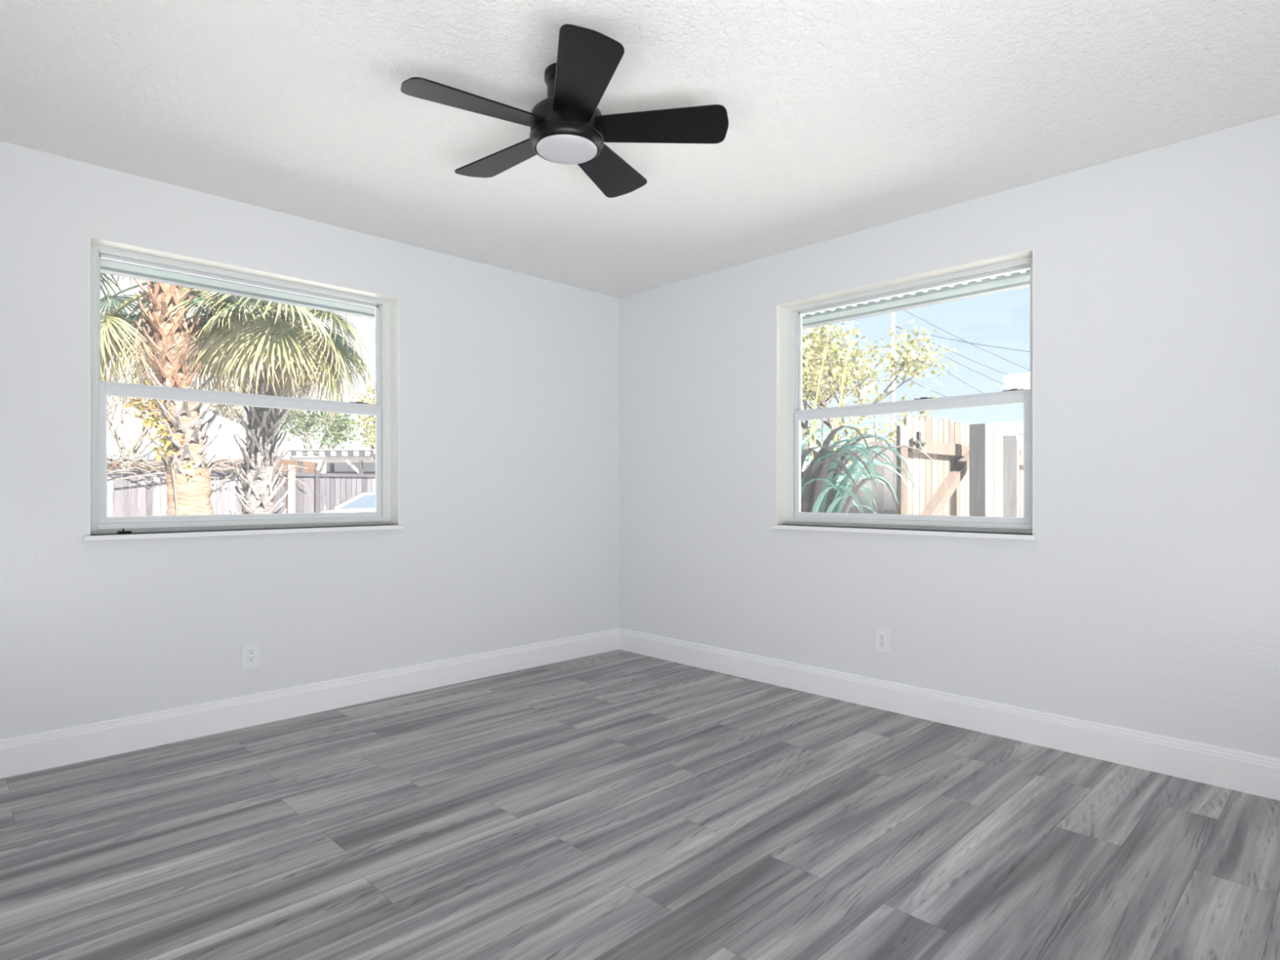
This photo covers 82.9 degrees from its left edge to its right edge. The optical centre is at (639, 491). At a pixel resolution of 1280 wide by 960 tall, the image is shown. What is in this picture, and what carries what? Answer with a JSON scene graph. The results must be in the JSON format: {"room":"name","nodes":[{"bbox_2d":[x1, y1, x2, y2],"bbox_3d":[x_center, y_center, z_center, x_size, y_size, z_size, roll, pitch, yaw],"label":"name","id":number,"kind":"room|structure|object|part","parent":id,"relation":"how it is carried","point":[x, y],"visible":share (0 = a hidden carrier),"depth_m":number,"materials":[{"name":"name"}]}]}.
{"room":"empty bedroom","nodes":[
{"label":"empty bedroom","id":0,"kind":"room"},
{"bbox_2d":[0,141,619,739],"bbox_3d":[-1.838,-0.113,3.524,4.950,2.460,0.200,0,0,-45],"label":"wall","id":1,"kind":"structure","parent":0,"point":[509,380],"depth_m":3.56,"materials":[{"name":"white paint"}]},
{"bbox_2d":[100,257,374,319],"bbox_3d":[-2.048,-1.181,3.878,5.947,0.164,0.600,0,0,-45],"label":"trim","id":2,"kind":"structure","parent":1,"relation":"attached to","point":[107,266],"depth_m":4.01,"materials":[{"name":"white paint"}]},
{"bbox_2d":[82,236,404,541],"bbox_3d":[-1.838,-0.420,3.495,1.377,1.248,0.220,0,0,-45],"label":"window","id":3,"kind":"structure","parent":1,"relation":"in","point":[385,409],"depth_m":3.43,"materials":[{"name":"white paint"}]},
{"bbox_3d":[-1.892,-0.725,3.556,1.250,0.594,0.022,0,0,-44],"label":"sash","id":4,"kind":"part","parent":3,"relation":"part of","materials":[{"name":"white"}]},
{"bbox_3d":[-1.864,-0.166,3.527,1.250,0.608,0.034,0,0,-44],"label":"sash","id":5,"kind":"part","parent":3,"relation":"part of","materials":[{"name":"white"}]},
{"bbox_3d":[-1.807,0.193,3.463,1.377,0.022,0.130,0,0,-44],"label":"sill","id":6,"kind":"part","parent":3,"relation":"part of","materials":[{"name":"white paint"}]},
{"bbox_2d":[241,640,260,670],"bbox_3d":[-1.820,0.769,3.393,0.080,0.125,0.009,0,0,-45],"label":"wall outlet","id":7,"kind":"object","parent":1,"relation":"attached to","point":[251,651],"visible":1,"depth_m":3.39,"materials":[{"name":"white plastic"}]},
{"bbox_2d":[247,648,255,663],"bbox_3d":[-1.818,0.769,3.392,0.034,0.068,0.002,0,0,-44],"label":"receptacle","id":8,"kind":"object","parent":7,"relation":"attached to","point":[251,651],"depth_m":3.39,"materials":[{"name":"white plastic"}]},
{"bbox_2d":[0,627,618,778],"bbox_3d":[-1.762,1.024,3.447,4.550,0.145,0.016,0,0,-45],"label":"baseboard","id":9,"kind":"structure","parent":1,"relation":"attached to","point":[26,753],"depth_m":3.42,"materials":[{"name":"white paint"}]},
{"bbox_2d":[0,649,1279,959],"bbox_3d":[-0.033,1.122,1.687,4.550,0.050,4.950,0,0,-45],"label":"floor","id":10,"kind":"structure","parent":0,"point":[617,804],"depth_m":2.29,"materials":[{"name":"grey wood"}]},
{"bbox_2d":[0,0,1279,297],"bbox_3d":[-0.033,-1.403,1.687,4.950,0.120,5.350,0,0,-45],"label":"ceiling","id":11,"kind":"structure","parent":0,"point":[846,117],"depth_m":2.48,"materials":[{"name":"white paint"}]},
{"bbox_2d":[400,23,728,197],"bbox_3d":[-0.259,-1.215,2.348,1.002,0.256,0.986,0,0,-45],"label":"ceiling fan","id":12,"kind":"object","parent":11,"relation":"hanging from","point":[567,126],"visible":1,"depth_m":2.26,"materials":[{"name":"black"}]},
{"bbox_3d":[-0.493,-1.163,2.179,0.433,0.006,0.173,0,12,-32],"label":"blade","id":13,"kind":"part","parent":12,"relation":"part of","materials":[{"name":"black"}]},
{"bbox_3d":[-0.465,-1.163,2.533,0.433,0.006,0.173,0,12,40],"label":"blade","id":14,"kind":"part","parent":12,"relation":"part of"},
{"bbox_2d":[536,134,597,164],"bbox_3d":[-0.236,-1.096,2.337,0.196,0.018,0.196,0,0,-44],"label":"diffuser","id":15,"kind":"object","parent":12,"relation":"attached to","point":[569,149],"depth_m":2.30,"materials":[{"name":"grey"}]},
{"bbox_3d":[-0.165,-1.163,2.044,0.173,0.006,0.433,12,-3,-13],"label":"blade","id":16,"kind":"part","parent":12,"relation":"part of","materials":[{"name":"black"}]},
{"bbox_3d":[-0.121,-1.163,2.616,0.173,0.006,0.433,-13,-5,22],"label":"blade","id":17,"kind":"part","parent":12,"relation":"part of","materials":[{"name":"black"}]},
{"bbox_3d":[0.065,-1.163,2.314,0.433,0.006,0.173,0,-12,4],"label":"blade","id":18,"kind":"part","parent":12,"relation":"part of","materials":[{"name":"black"}]},
{"bbox_2d":[619,114,1279,758],"bbox_3d":[1.731,-0.113,3.280,0.200,2.460,5.150,0,0,-45],"label":"wall","id":19,"kind":"structure","parent":0,"point":[1145,597],"depth_m":3.08,"materials":[{"name":"white paint"}]},
{"bbox_2d":[875,626,889,653],"bbox_3d":[1.220,0.752,3.650,0.009,0.125,0.080,0,0,-45],"label":"wall outlet","id":20,"kind":"object","parent":19,"relation":"attached to","point":[882,635],"visible":1,"depth_m":3.65,"materials":[{"name":"white plastic"}]},
{"bbox_2d":[879,633,884,647],"bbox_3d":[1.218,0.752,3.649,0.002,0.068,0.034,0,0,-44],"label":"receptacle","id":21,"kind":"object","parent":20,"relation":"attached to","point":[882,636],"depth_m":3.65,"materials":[{"name":"white plastic"}]},
{"bbox_2d":[770,248,1036,540],"bbox_3d":[1.298,-0.421,3.693,0.220,1.269,1.375,0,0,-45],"label":"window","id":22,"kind":"structure","parent":19,"relation":"in","point":[789,413],"depth_m":3.74,"materials":[{"name":"white paint"}]},
{"bbox_3d":[1.266,0.202,3.662,0.130,0.022,1.375,0,0,-44],"label":"sill","id":23,"kind":"part","parent":22,"relation":"part of","materials":[{"name":"white paint"}]},
{"bbox_3d":[1.330,-0.157,3.719,0.034,0.608,1.248,0,0,-44],"label":"sash","id":24,"kind":"part","parent":22,"relation":"part of","materials":[{"name":"white"}]},
{"bbox_3d":[1.359,-0.727,3.747,0.022,0.615,1.248,0,0,-44],"label":"sash","id":25,"kind":"part","parent":22,"relation":"part of","materials":[{"name":"white"}]},
{"bbox_2d":[801,268,1030,328],"bbox_3d":[2.087,-1.181,3.490,0.600,0.164,5.750,0,0,-45],"label":"trim","id":26,"kind":"structure","parent":19,"relation":"attached to","point":[1020,279],"depth_m":4.26,"materials":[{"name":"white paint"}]},
{"bbox_2d":[618,627,1279,800],"bbox_3d":[1.584,1.024,3.276,0.016,0.145,4.950,0,0,-45],"label":"baseboard","id":27,"kind":"structure","parent":19,"relation":"attached to","point":[1251,773],"depth_m":3.24,"materials":[{"name":"white paint"}]},
{"label":"outside","id":28,"kind":"structure","parent":0,"visible":0},
{"label":"ground","id":29,"kind":"structure","parent":28,"visible":0},
{"bbox_2d":[102,360,216,516],"bbox_3d":[-18.878,-1.986,27.445,5.266,6.720,4.046,0,0,-45],"label":"tree","id":30,"kind":"object","parent":29,"relation":"on","point":[136,443],"visible":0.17,"depth_m":27.05,"materials":[{"name":"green plant"}]},
{"bbox_2d":[100,272,297,515],"bbox_3d":[-5.059,-1.144,7.575,2.442,4.982,2.758,0,0,42],"label":"palm tree","id":31,"kind":"object","parent":29,"relation":"on","point":[165,351],"visible":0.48,"depth_m":7.37,"materials":[{"name":"green plant"}]},
{"bbox_2d":[124,381,200,515],"bbox_3d":[-4.781,0.118,7.250,0.668,2.459,0.405,0,0,-14],"label":"climbing vine","id":32,"kind":"object","parent":31,"relation":"attached to","point":[148,422],"visible":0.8,"depth_m":7.22,"materials":[{"name":"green plant"}]},
{"bbox_3d":[-4.803,0.218,7.250,0.345,2.260,0.060,0,0,-11],"label":"vine stem","id":33,"kind":"part","parent":32,"relation":"part of","materials":[{"name":"plant"}]},
{"bbox_2d":[106,412,321,515],"bbox_3d":[-20.926,-1.103,32.470,10.800,4.900,8.260,0,0,0],"label":"house","id":34,"kind":"structure","parent":29,"relation":"on","point":[231,448],"depth_m":30.08,"materials":[{"name":"white"}]},
{"bbox_2d":[196,374,251,424],"bbox_3d":[-24.894,-2.805,43.579,5.149,8.324,4.891,0,0,2],"label":"tree","id":35,"kind":"object","parent":29,"relation":"on","point":[229,416],"visible":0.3,"depth_m":42.88,"materials":[{"name":"green plant"}]},
{"bbox_2d":[106,458,375,516],"bbox_3d":[-9.846,0.307,17.841,17.105,2.080,0.170,0,0,-45],"label":"wooden fence","id":36,"kind":"object","parent":29,"relation":"on","point":[331,491],"visible":0.28,"depth_m":17.79,"materials":[{"name":"grey wood"}]},
{"bbox_3d":[-12.668,-0.698,15.152,9.300,0.050,0.030,0,0,-44],"label":"rail","id":37,"kind":"part","parent":36,"relation":"part of","materials":[{"name":"grey wood"}]},
{"bbox_2d":[106,444,323,487],"bbox_3d":[-12.558,-0.494,15.063,11.731,1.135,0.500,0,0,-45],"label":"vine","id":38,"kind":"object","parent":36,"relation":"attached to","point":[114,461],"visible":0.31,"depth_m":16.45,"materials":[{"name":"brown plant"}]},
{"bbox_3d":[-9.912,-0.433,17.839,17.000,0.090,0.040,0,0,-44],"label":"rail","id":39,"kind":"part","parent":36,"relation":"part of","materials":[{"name":"grey wood"}]},
{"bbox_3d":[-8.982,0.337,18.648,0.180,2.020,0.109,0,0,-44],"label":"post","id":40,"kind":"part","parent":36,"relation":"part of","materials":[{"name":"beige wood"}]},
{"bbox_3d":[-8.539,0.397,19.153,0.100,1.900,0.090,0,0,-44],"label":"post","id":41,"kind":"part","parent":36,"relation":"part of","materials":[{"name":"grey wood"}]},
{"bbox_2d":[145,288,374,514],"bbox_3d":[-3.920,-1.056,8.125,2.776,4.806,2.939,0,0,-45],"label":"palm tree","id":42,"kind":"object","parent":29,"relation":"on","point":[284,352],"visible":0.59,"depth_m":7.78,"materials":[{"name":"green plant"}]},
{"bbox_2d":[277,396,362,473],"bbox_3d":[-19.265,-2.200,44.319,6.157,7.156,4.107,0,0,27],"label":"tree","id":43,"kind":"object","parent":29,"relation":"on","point":[339,428],"visible":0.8,"depth_m":43.90,"materials":[{"name":"green plant"}]},
{"bbox_2d":[284,448,375,474],"bbox_3d":[-10.678,-0.143,26.683,3.500,2.980,3.278,0,0,5],"label":"pergola","id":44,"kind":"object","parent":29,"relation":"on","point":[362,461],"visible":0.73,"depth_m":25.38,"materials":[{"name":"grey wood"}]},
{"bbox_3d":[-11.929,0.147,25.468,0.120,2.400,0.120,0,0,5],"label":"post","id":45,"kind":"part","parent":44,"relation":"part of","materials":[{"name":"white wood"}]},
{"bbox_3d":[-11.753,0.147,27.661,0.120,2.400,0.120,0,0,5],"label":"post","id":46,"kind":"part","parent":44,"relation":"part of","materials":[{"name":"grey wood"}]},
{"bbox_3d":[-10.691,-1.433,26.522,3.100,0.040,2.500,0,0,5],"label":"roof panel","id":47,"kind":"part","parent":44,"relation":"part of","materials":[{"name":"grey"}]},
{"bbox_3d":[-9.736,0.147,25.292,0.120,2.400,0.120,0,0,5],"label":"post","id":48,"kind":"part","parent":44,"relation":"part of","materials":[{"name":"white wood"}]},
{"bbox_2d":[321,493,375,512],"bbox_3d":[-5.856,0.691,17.458,3.870,1.312,1.800,0,0,-7],"label":"car","id":49,"kind":"object","parent":29,"relation":"on","point":[364,502],"visible":0.04,"depth_m":16.67,"materials":[{"name":"white paint"}]},
{"bbox_2d":[346,386,375,448],"bbox_3d":[-13.902,-2.362,40.411,4.542,7.433,4.245,0,0,-19],"label":"tree","id":50,"kind":"object","parent":29,"relation":"on","point":[372,433],"visible":0.15,"depth_m":39.32,"materials":[{"name":"green plant"}]},
{"bbox_2d":[807,320,858,505],"bbox_3d":[1.921,-0.224,7.570,0.754,3.142,0.506,0,0,-45],"label":"plant","id":51,"kind":"object","parent":29,"relation":"on","point":[843,376],"visible":0.2,"depth_m":7.55,"materials":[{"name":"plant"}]},
{"bbox_2d":[800,420,873,446],"bbox_3d":[3.312,-0.042,13.023,1.856,2.791,1.938,0,0,-45],"label":"shrub","id":52,"kind":"object","parent":29,"relation":"on","point":[804,434],"visible":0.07,"depth_m":12.87,"materials":[{"name":"green plant"}]},
{"bbox_2d":[800,440,896,514],"bbox_3d":[2.491,0.390,8.204,0.310,1.915,2.320,0,0,-39],"label":"wooden fence","id":53,"kind":"object","parent":29,"relation":"on","point":[889,507],"visible":0.07,"depth_m":8.13,"materials":[{"name":"beige wood"}]},
{"bbox_3d":[2.121,-0.473,8.850,0.040,0.080,0.850,0,0,-39],"label":"rail","id":54,"kind":"part","parent":53,"relation":"part of","materials":[{"name":"grey wood"}]},
{"bbox_2d":[800,417,947,514],"bbox_3d":[1.316,0.425,5.042,1.173,1.845,1.669,0,0,-45],"label":"leaf plant","id":55,"kind":"object","parent":29,"relation":"on","point":[821,491],"visible":0.35,"depth_m":4.69,"materials":[{"name":"green plant"}]},
{"bbox_2d":[800,319,957,446],"bbox_3d":[3.897,-1.265,15.405,3.325,5.246,5.389,0,0,-22],"label":"tree","id":56,"kind":"object","parent":29,"relation":"on","point":[812,357],"visible":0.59,"depth_m":14.00,"materials":[{"name":"green plant"}]},
{"bbox_2d":[830,381,945,444],"bbox_3d":[3.732,-0.134,11.001,1.765,2.973,1.716,0,0,-45],"label":"shrub","id":57,"kind":"object","parent":29,"relation":"on","point":[892,434],"visible":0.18,"depth_m":10.65,"materials":[{"name":"green plant"}]},
{"bbox_2d":[896,424,908,514],"bbox_3d":[1.844,0.442,5.098,0.060,1.810,0.095,0,0,0],"label":"fence post","id":58,"kind":"object","parent":29,"relation":"on","point":[902,434],"visible":0.32,"depth_m":5.05,"materials":[{"name":"beige wood"}]},
{"bbox_3d":[1.843,-0.383,5.052,0.060,0.140,0.004,0,0,0],"label":"strike plate","id":59,"kind":"part","parent":58,"relation":"part of","materials":[{"name":"white metal"}]},
{"bbox_2d":[903,413,1002,516],"bbox_3d":[2.581,0.362,5.779,1.901,1.850,0.100,0,0,-44],"label":"wooden gate","id":60,"kind":"object","parent":58,"relation":"attached to","point":[946,442],"visible":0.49,"depth_m":5.52,"materials":[{"name":"beige wood"}]},
{"bbox_3d":[2.455,-0.323,5.673,1.494,0.090,0.040,0,0,-44],"label":"rail","id":61,"kind":"part","parent":60,"relation":"part of","materials":[{"name":"beige wood"}]},
{"bbox_2d":[889,312,917,439],"bbox_3d":[10.864,-3.103,29.995,1.216,8.900,0.234,0,0,1],"label":"utility pole","id":62,"kind":"object","parent":29,"relation":"on","point":[892,314],"visible":0.32,"depth_m":29.92,"materials":[{"name":"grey wood"}]},
{"bbox_2d":[897,372,946,396],"bbox_3d":[12.118,-4.564,30.998,3.876,0.965,0.030,0,0,-31],"label":"power cable","id":63,"kind":"object","parent":62,"relation":"attached to","point":[897,372],"visible":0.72,"depth_m":30.96,"materials":[{"name":"grey plastic"}]},
{"bbox_2d":[894,337,983,393],"bbox_3d":[14.073,-5.476,32.999,9.392,1.924,0.030,0,0,-40],"label":"power cable","id":64,"kind":"object","parent":62,"relation":"attached to","point":[895,337],"visible":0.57,"depth_m":33.34,"materials":[{"name":"grey plastic"}]},
{"bbox_2d":[894,330,1004,384],"bbox_3d":[14.614,-5.483,31.999,9.222,2.440,0.030,0,0,-26],"label":"power cable","id":65,"kind":"object","parent":62,"relation":"attached to","point":[895,331],"visible":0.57,"depth_m":31.71,"materials":[{"name":"grey plastic"}]},
{"bbox_2d":[894,324,1006,374],"bbox_3d":[14.614,-5.899,31.999,9.220,2.072,0.030,0,0,-26],"label":"power cable","id":66,"kind":"object","parent":62,"relation":"attached to","point":[895,325],"visible":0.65,"depth_m":31.68,"materials":[{"name":"grey plastic"}]},
{"bbox_2d":[894,326,1030,351],"bbox_3d":[12.681,-5.988,28.500,5.365,1.695,0.030,0,0,34],"label":"power cable","id":67,"kind":"object","parent":62,"relation":"attached to","point":[895,326],"visible":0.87,"depth_m":28.28,"materials":[{"name":"grey plastic"}]},
{"bbox_2d":[904,310,1030,370],"bbox_3d":[14.338,-6.533,31.498,8.317,2.460,0.029,0,0,-21],"label":"power cable","id":68,"kind":"object","parent":62,"relation":"attached to","point":[904,310],"visible":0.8,"depth_m":31.34,"materials":[{"name":"grey plastic"}]},
{"bbox_2d":[968,422,992,516],"bbox_3d":[2.610,0.417,5.550,0.125,1.860,0.125,0,0,-42],"label":"fence post","id":69,"kind":"object","parent":29,"relation":"on","point":[980,435],"visible":0.44,"depth_m":5.51,"materials":[{"name":"white wood"}]},
{"bbox_2d":[991,421,1023,449],"bbox_3d":[8.983,-0.043,15.420,2.600,2.780,1.750,0,0,-39],"label":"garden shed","id":70,"kind":"object","parent":29,"relation":"on","point":[1015,428],"visible":0.05,"depth_m":14.99,"materials":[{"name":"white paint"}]},
{"bbox_2d":[1002,435,1019,517],"bbox_3d":[3.373,0.422,6.600,0.130,1.850,0.130,0,0,34],"label":"fence post","id":71,"kind":"object","parent":29,"relation":"on","point":[1011,444],"visible":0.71,"depth_m":6.55,"materials":[{"name":"white wood"}]},
{"bbox_2d":[1004,372,1030,389],"bbox_3d":[9.176,-0.228,9.658,4.600,3.150,6.600,0,0,-45],"label":"house","id":72,"kind":"structure","parent":29,"relation":"on","point":[1022,380],"depth_m":10.29,"materials":[{"name":"white paint"}]},
{"bbox_2d":[1019,448,1023,517],"bbox_3d":[3.874,0.414,7.394,1.500,1.765,0.065,0,0,-44],"label":"wooden fence","id":73,"kind":"object","parent":29,"relation":"on","point":[1021,451],"visible":0.05,"depth_m":7.47,"materials":[{"name":"beige wood"}]},
{"bbox_3d":[3.864,-0.313,7.369,1.451,0.100,0.043,0,0,-44],"label":"rail","id":74,"kind":"part","parent":73,"relation":"part of","materials":[{"name":"beige wood"}]}
]}

